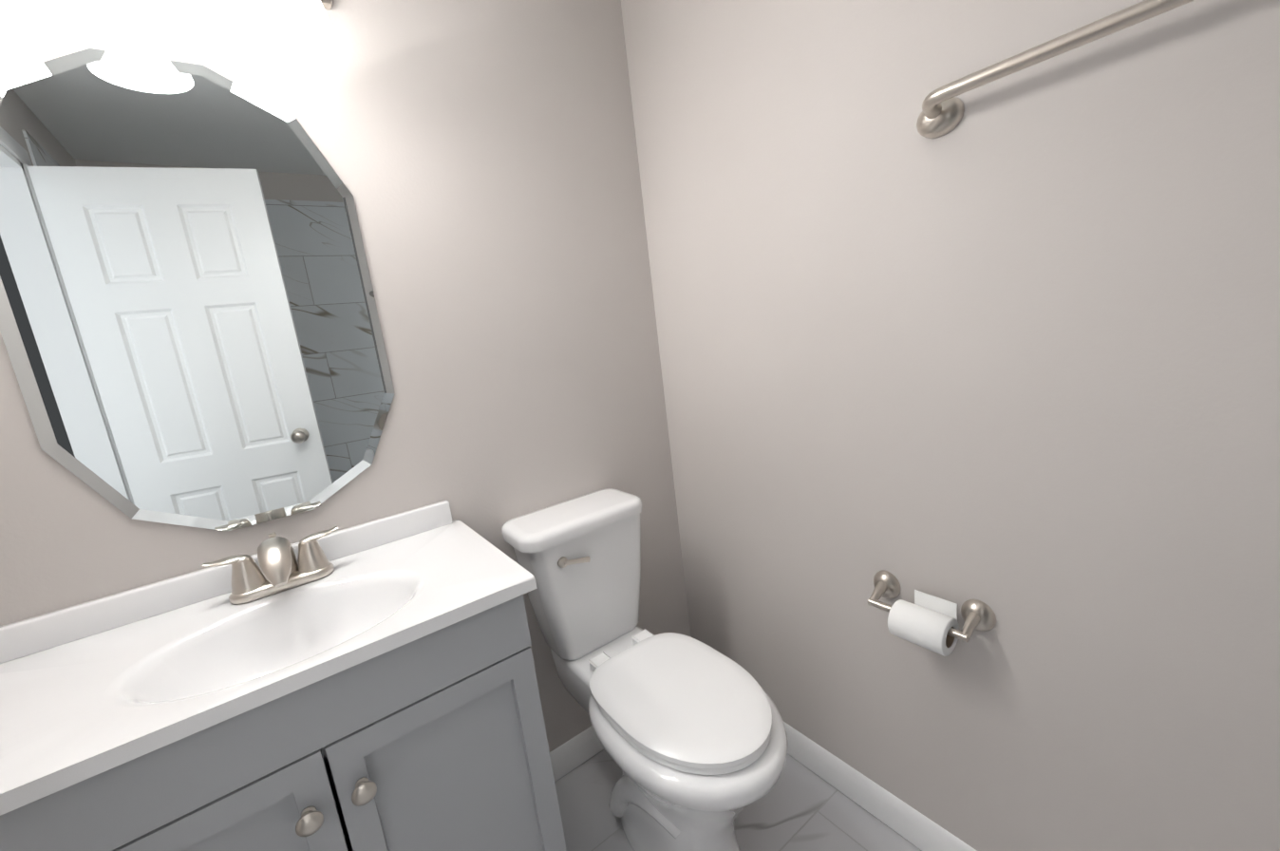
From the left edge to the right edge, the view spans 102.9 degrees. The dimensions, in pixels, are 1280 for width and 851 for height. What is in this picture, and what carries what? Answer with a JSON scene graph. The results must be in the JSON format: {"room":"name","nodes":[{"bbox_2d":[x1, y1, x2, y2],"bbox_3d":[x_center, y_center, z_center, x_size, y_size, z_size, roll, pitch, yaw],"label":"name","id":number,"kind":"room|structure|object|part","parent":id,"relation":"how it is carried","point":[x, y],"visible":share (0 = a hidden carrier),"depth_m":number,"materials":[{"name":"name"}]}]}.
{"room":"bathroom","nodes":[
{"label":"bathroom","id":0,"kind":"room"},
{"bbox_2d":[0,0,691,752],"bbox_3d":[-0.568,-0.093,1.178,1.700,2.350,0.107,-14,13,-35],"label":"wall","id":1,"kind":"structure","parent":0,"point":[480,156],"depth_m":1.03,"materials":[{"name":"paint"}]},
{"bbox_3d":[-0.783,-0.218,0.942,0.536,0.834,0.006,-14,13,-35],"label":"mirror","id":2,"kind":"part","parent":1,"relation":"part of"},
{"bbox_2d":[231,0,334,52],"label":"sconce","id":3,"kind":"object","parent":1,"relation":"attached to","point":[302,26],"depth_m":0.91,"materials":[{"name":"silver metal"}]},
{"bbox_2d":[549,725,603,781],"bbox_3d":[-0.080,0.930,1.575,0.690,0.085,0.014,-14,13,-35],"label":"baseboard","id":4,"kind":"structure","parent":1,"relation":"attached to","point":[575,751],"depth_m":1.49,"materials":[{"name":"white wood"}]},
{"bbox_2d":[554,749,922,850],"bbox_3d":[0.332,1.205,0.382,1.700,0.100,2.660,-14,13,-35],"label":"floor","id":5,"kind":"structure","parent":0,"point":[799,806],"depth_m":1.29,"materials":[{"name":"tile"}]},
{"bbox_2d":[0,500,566,850],"bbox_3d":[-0.585,0.684,0.897,0.805,0.943,0.459,-14,13,-35],"label":"bathroom vanity","id":6,"kind":"object","parent":5,"relation":"on","point":[370,686],"visible":1,"depth_m":0.80,"materials":[{"name":"grey paint"}]},
{"bbox_3d":[-0.550,0.788,0.697,0.319,0.604,0.019,-14,13,-35],"label":"door","id":7,"kind":"part","parent":6,"relation":"part of","materials":[{"name":"grey paint"}]},
{"bbox_2d":[201,525,338,604],"bbox_3d":[-0.657,0.258,0.928,0.213,0.107,0.158,-14,13,-35],"label":"faucet","id":8,"kind":"object","parent":6,"relation":"on","point":[281,578],"depth_m":0.93,"materials":[{"name":"silver metal"}]},
{"bbox_3d":[-0.291,0.722,0.881,0.319,0.604,0.019,-14,13,-35],"label":"door","id":9,"kind":"part","parent":6,"relation":"part of","materials":[{"name":"grey paint"}]},
{"bbox_2d":[501,488,787,850],"bbox_3d":[0.027,0.627,1.195,0.361,0.798,0.699,-14,13,-35],"label":"toilet","id":10,"kind":"object","parent":5,"relation":"on","point":[690,732],"visible":1,"depth_m":1.14,"materials":[{"name":"white ceramic"}]},
{"bbox_3d":[-0.159,0.327,1.234,0.080,0.032,0.020,-14,13,-35],"label":"lever","id":11,"kind":"part","parent":10,"relation":"part of","materials":[{"name":"silver metal"}]},
{"bbox_3d":[0.080,0.581,1.110,0.302,0.041,0.455,-14,13,-35],"label":"seat","id":12,"kind":"part","parent":10,"relation":"part of","materials":[{"name":"white plastic"}]},
{"bbox_2d":[621,0,1279,850],"bbox_3d":[0.855,-0.149,0.568,0.100,2.350,2.560,-14,13,-35],"label":"wall","id":13,"kind":"structure","parent":0,"point":[1007,349],"depth_m":0.89,"materials":[{"name":"paint"}]},
{"bbox_2d":[782,720,977,850],"bbox_3d":[0.597,0.917,1.215,0.014,0.085,1.390,-14,13,-35],"label":"baseboard","id":14,"kind":"structure","parent":13,"relation":"attached to","point":[917,829],"depth_m":1.24,"materials":[{"name":"white wood"}]},
{"bbox_2d":[867,569,996,656],"bbox_3d":[0.551,0.377,1.010,0.098,0.095,0.234,-14,13,-35],"label":"toilet paper holder","id":15,"kind":"object","parent":13,"relation":"attached to","point":[930,622],"visible":1,"depth_m":0.97,"materials":[{"name":"silver metal"}]},
{"bbox_2d":[916,0,1194,138],"bbox_3d":[0.601,-0.486,0.654,0.070,0.058,0.511,-14,13,-35],"label":"towel bar","id":16,"kind":"object","parent":13,"relation":"attached to","point":[942,112],"visible":1,"depth_m":0.70,"materials":[{"name":"silver metal"}]}
]}

